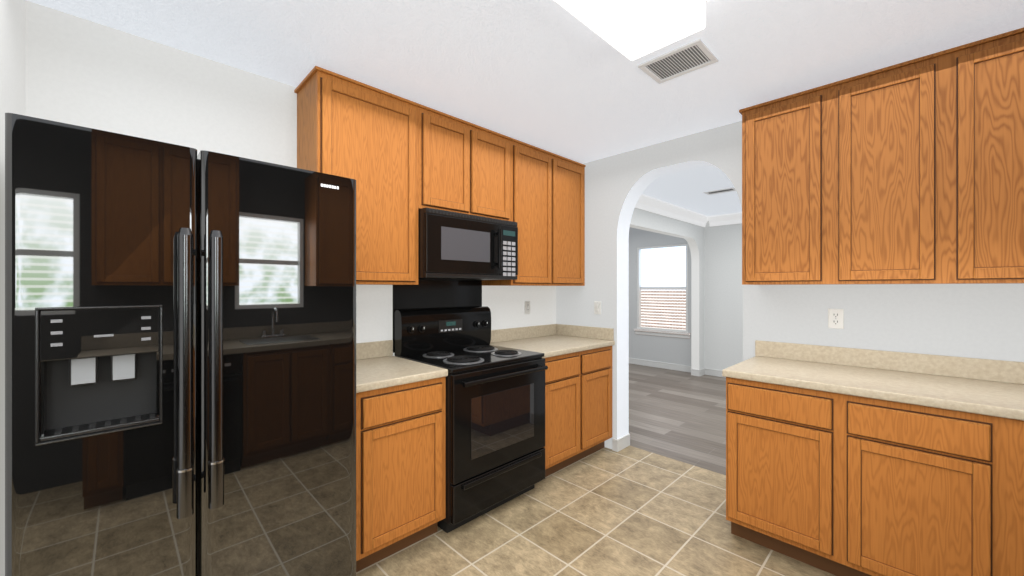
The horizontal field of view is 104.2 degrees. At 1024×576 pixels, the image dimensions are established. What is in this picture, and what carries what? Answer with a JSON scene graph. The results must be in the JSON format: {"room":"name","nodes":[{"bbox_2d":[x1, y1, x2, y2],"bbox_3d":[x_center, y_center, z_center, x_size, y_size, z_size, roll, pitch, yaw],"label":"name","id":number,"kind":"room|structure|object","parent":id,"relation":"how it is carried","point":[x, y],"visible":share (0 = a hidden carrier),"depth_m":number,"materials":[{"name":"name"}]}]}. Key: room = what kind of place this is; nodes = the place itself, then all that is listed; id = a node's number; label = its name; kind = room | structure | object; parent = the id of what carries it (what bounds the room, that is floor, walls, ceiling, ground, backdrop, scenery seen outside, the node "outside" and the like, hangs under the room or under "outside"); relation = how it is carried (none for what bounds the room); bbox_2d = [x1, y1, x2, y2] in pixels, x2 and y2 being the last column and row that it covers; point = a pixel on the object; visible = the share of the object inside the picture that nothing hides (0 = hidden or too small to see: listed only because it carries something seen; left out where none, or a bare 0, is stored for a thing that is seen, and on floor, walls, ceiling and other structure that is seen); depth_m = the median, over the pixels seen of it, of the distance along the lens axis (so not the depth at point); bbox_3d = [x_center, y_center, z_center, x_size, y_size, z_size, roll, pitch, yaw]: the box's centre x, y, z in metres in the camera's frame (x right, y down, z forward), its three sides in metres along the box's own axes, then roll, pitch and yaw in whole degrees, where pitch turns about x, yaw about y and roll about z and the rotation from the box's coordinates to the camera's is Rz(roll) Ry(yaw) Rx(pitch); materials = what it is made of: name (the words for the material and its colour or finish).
{"room":"kitchen","nodes":[
{"label":"kitchen","id":0,"kind":"room"},
{"bbox_2d":[0,0,25,575],"bbox_3d":[-1.615,0.120,1.184,0.120,2.460,1.100,0,0,-44],"label":"wall","id":1,"kind":"structure","parent":0,"point":[12,12],"depth_m":1.26,"materials":[{"name":"paint"}]},
{"bbox_2d":[26,0,555,355],"bbox_3d":[-0.813,0.120,2.653,3.320,2.460,0.120,0,0,-44],"label":"wall","id":2,"kind":"structure","parent":0,"point":[82,72],"depth_m":1.85,"materials":[{"name":"paint"}]},
{"bbox_2d":[294,66,418,284],"bbox_3d":[-0.870,-0.556,2.268,0.579,1.068,0.346,0,0,-44],"label":"upper cabinet","id":3,"kind":"object","parent":2,"relation":"attached to","point":[347,127],"visible":0.75,"depth_m":2.15,"materials":[{"name":"brown wood"}]},
{"bbox_2d":[393,279,481,352],"bbox_3d":[-0.507,0.176,2.858,0.752,0.488,0.009,0,0,-44],"label":"panel","id":4,"kind":"object","parent":2,"relation":"attached to","point":[429,293],"visible":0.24,"depth_m":2.82,"materials":[{"name":"black"}]},
{"bbox_2d":[418,104,511,220],"bbox_3d":[-0.389,-0.783,2.737,0.762,0.614,0.346,0,0,-44],"label":"upper cabinet","id":5,"kind":"object","parent":2,"relation":"attached to","point":[464,167],"visible":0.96,"depth_m":2.58,"materials":[{"name":"brown wood"}]},
{"bbox_2d":[418,207,517,279],"bbox_3d":[-0.351,-0.266,2.698,0.752,0.408,0.455,0,0,-44],"label":"microwave","id":6,"kind":"object","parent":2,"relation":"attached to","point":[451,245],"visible":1,"depth_m":2.51,"materials":[{"name":"black plastic"}]},
{"bbox_2d":[525,301,529,313],"bbox_3d":[0.136,0.170,3.487,0.070,0.114,0.009,0,0,-44],"label":"outlet","id":7,"kind":"object","parent":2,"relation":"attached to","point":[527,303],"visible":1,"depth_m":3.48,"materials":[{"name":"white plastic"}]},
{"bbox_2d":[482,138,585,285],"bbox_3d":[0.210,-0.556,3.322,0.912,1.068,0.346,0,0,-44],"label":"upper cabinet","id":8,"kind":"object","parent":2,"relation":"attached to","point":[548,188],"visible":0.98,"depth_m":3.15,"materials":[{"name":"brown wood"}]},
{"bbox_2d":[27,0,1023,215],"bbox_3d":[0.144,-1.140,3.190,8.800,0.060,6.850,0,0,-44],"label":"ceiling","id":9,"kind":"structure","parent":0,"point":[531,72],"depth_m":1.87,"materials":[{"name":"white paint"}]},
{"bbox_2d":[554,0,708,60],"bbox_3d":[0.195,-1.046,1.202,1.227,0.123,0.327,0,0,-44],"label":"flush-mount light fixture","id":10,"kind":"object","parent":9,"relation":"attached to","point":[636,29],"visible":1,"depth_m":1.47,"materials":[{"name":"white"}]},
{"bbox_2d":[637,38,718,83],"bbox_3d":[0.812,-1.103,1.955,0.240,0.011,0.300,0,0,-44],"label":"ceiling vent","id":11,"kind":"object","parent":9,"relation":"in","point":[692,56],"visible":1,"depth_m":1.94,"materials":[{"name":"silver metal"}]},
{"bbox_2d":[703,187,735,194],"bbox_3d":[2.370,-1.103,4.532,0.160,0.011,0.320,0,0,-44],"label":"ceiling vent","id":12,"kind":"object","parent":9,"relation":"in","point":[731,189],"visible":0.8,"depth_m":4.53,"materials":[{"name":"silver metal"}]},
{"bbox_2d":[356,446,835,575],"bbox_3d":[-0.102,1.375,0.852,5.180,0.050,3.850,0,0,-44],"label":"floor","id":13,"kind":"structure","parent":0,"point":[630,511],"depth_m":2.17,"materials":[{"name":"beige tile"}]},
{"bbox_2d":[5,113,355,575],"bbox_3d":[-1.171,0.464,1.528,0.865,1.772,0.919,0,0,-44],"label":"fridge","id":14,"kind":"object","parent":13,"relation":"on","point":[180,324],"visible":1,"depth_m":1.16,"materials":[{"name":"black metal"}]},
{"bbox_2d":[356,377,445,571],"bbox_3d":[-0.744,0.912,2.195,0.499,0.876,0.626,0,0,-44],"label":"base cabinet","id":15,"kind":"object","parent":13,"relation":"on","point":[401,429],"visible":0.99,"depth_m":1.96,"materials":[{"name":"brown wood"}]},
{"bbox_2d":[356,340,447,392],"bbox_3d":[-0.774,0.404,2.162,0.590,0.138,0.632,0,0,-44],"label":"countertop","id":16,"kind":"structure","parent":15,"relation":"on","point":[376,367],"depth_m":2.13,"materials":[{"name":"beige stone"}]},
{"bbox_2d":[395,306,547,532],"bbox_3d":[-0.249,0.745,2.594,0.754,1.210,0.693,0,0,-44],"label":"range","id":17,"kind":"object","parent":13,"relation":"on","point":[495,395],"visible":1,"depth_m":2.40,"materials":[{"name":"black metal"}]},
{"bbox_2d":[543,346,611,476],"bbox_3d":[0.308,0.912,3.223,0.911,0.876,0.626,0,0,-44],"label":"base cabinet","id":18,"kind":"object","parent":13,"relation":"on","point":[578,385],"visible":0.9,"depth_m":2.96,"materials":[{"name":"brown wood"}]},
{"bbox_2d":[490,324,614,357],"bbox_3d":[0.310,0.404,3.220,0.912,0.138,0.632,0,0,-44],"label":"countertop","id":19,"kind":"structure","parent":18,"relation":"on","point":[551,340],"depth_m":3.32,"materials":[{"name":"beige stone"}]},
{"bbox_2d":[726,377,1023,575],"bbox_3d":[1.767,0.912,1.935,0.626,0.876,1.160,0,0,-44],"label":"base cabinet","id":20,"kind":"object","parent":13,"relation":"on","point":[837,484],"visible":0.99,"depth_m":1.72,"materials":[{"name":"brown wood"}]},
{"bbox_2d":[722,340,1023,420],"bbox_3d":[1.974,0.404,1.719,0.632,0.138,1.781,0,0,-44],"label":"countertop","id":21,"kind":"structure","parent":20,"relation":"on","point":[990,387],"depth_m":1.92,"materials":[{"name":"beige stone"}]},
{"bbox_2d":[612,438,617,451],"bbox_3d":[0.858,1.300,3.308,0.014,0.100,0.049,0,0,-44],"label":"baseboard","id":22,"kind":"structure","parent":0,"point":[615,441],"depth_m":3.30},
{"bbox_2d":[630,208,703,369],"bbox_3d":[1.758,0.120,5.108,3.410,2.460,0.120,0,0,-44],"label":"wall","id":23,"kind":"structure","parent":0,"point":[693,234],"depth_m":6.12,"materials":[{"name":"paint"}]},
{"bbox_2d":[635,194,707,226],"bbox_3d":[1.830,-1.035,5.035,3.410,0.150,0.085,0,0,-44],"label":"crown molding","id":24,"kind":"structure","parent":23,"relation":"attached to","point":[647,203],"depth_m":5.29,"materials":[{"name":"grey paint"}]},
{"bbox_2d":[691,369,698,375],"bbox_3d":[2.830,1.300,6.155,0.014,0.100,0.120,0,0,-44],"label":"baseboard","id":25,"kind":"structure","parent":23,"relation":"attached to","point":[694,372],"depth_m":6.15,"materials":[{"name":"white"}]},
{"bbox_2d":[699,368,704,375],"bbox_3d":[2.948,1.300,6.177,0.186,0.100,0.014,0,0,-44],"label":"baseboard","id":26,"kind":"structure","parent":23,"relation":"attached to","point":[701,371],"depth_m":6.16,"materials":[{"name":"white"}]},
{"bbox_2d":[629,363,725,474],"bbox_3d":[1.997,1.375,4.999,3.620,0.050,6.850,0,0,-44],"label":"floor","id":27,"kind":"structure","parent":0,"point":[674,414],"depth_m":4.23,"materials":[{"name":"grey wood"}]},
{"bbox_2d":[629,220,742,369],"bbox_3d":[3.164,0.120,6.195,0.120,2.460,6.770,0,0,-44],"label":"wall","id":28,"kind":"structure","parent":0,"point":[723,287],"depth_m":6.18,"materials":[{"name":"paint"}]},
{"bbox_2d":[634,244,689,338],"bbox_3d":[2.551,0.043,6.776,0.125,1.534,0.973,0,0,-44],"label":"window","id":29,"kind":"structure","parent":28,"relation":"in","point":[662,271],"depth_m":6.80,"materials":[{"name":"white glass"}]},
{"bbox_2d":[629,358,725,377],"bbox_3d":[3.074,1.300,6.191,0.014,0.100,6.650,0,0,-44],"label":"baseboard","id":30,"kind":"structure","parent":28,"relation":"attached to","point":[713,372],"depth_m":6.63,"materials":[{"name":"white"}]},
{"bbox_2d":[708,212,741,226],"bbox_3d":[4.210,-1.035,4.977,0.085,0.150,3.325,0,0,-44],"label":"crown molding","id":31,"kind":"structure","parent":28,"relation":"attached to","point":[732,218],"depth_m":5.99,"materials":[{"name":"grey paint"}]},
{"bbox_2d":[556,121,1023,448],"bbox_3d":[1.690,0.120,2.602,0.190,2.460,3.690,0,0,-44],"label":"wall","id":32,"kind":"structure","parent":0,"point":[982,321],"depth_m":2.54,"materials":[{"name":"paint"}]},
{"bbox_2d":[594,301,600,313],"bbox_3d":[0.736,0.167,3.431,0.012,0.114,0.070,0,0,-44],"label":"light switch","id":33,"kind":"object","parent":32,"relation":"attached to","point":[597,304],"visible":1,"depth_m":3.43,"materials":[{"name":"white plastic"}]},
{"bbox_2d":[618,433,629,451],"bbox_3d":[0.943,1.300,3.366,0.190,0.100,0.014,0,0,-44],"label":"baseboard","id":34,"kind":"structure","parent":32,"relation":"attached to","point":[624,441],"depth_m":3.36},
{"bbox_2d":[828,309,843,328],"bbox_3d":[1.857,0.174,2.285,0.009,0.114,0.070,0,0,-44],"label":"outlet","id":35,"kind":"object","parent":32,"relation":"attached to","point":[835,316],"visible":1,"depth_m":2.28,"materials":[{"name":"white plastic"}]},
{"bbox_2d":[739,27,1023,284],"bbox_3d":[1.958,-0.536,1.940,0.346,1.028,1.448,0,0,-44],"label":"upper cabinet","id":36,"kind":"object","parent":32,"relation":"attached to","point":[911,171],"visible":1,"depth_m":1.87,"materials":[{"name":"brown wood"}]}
]}

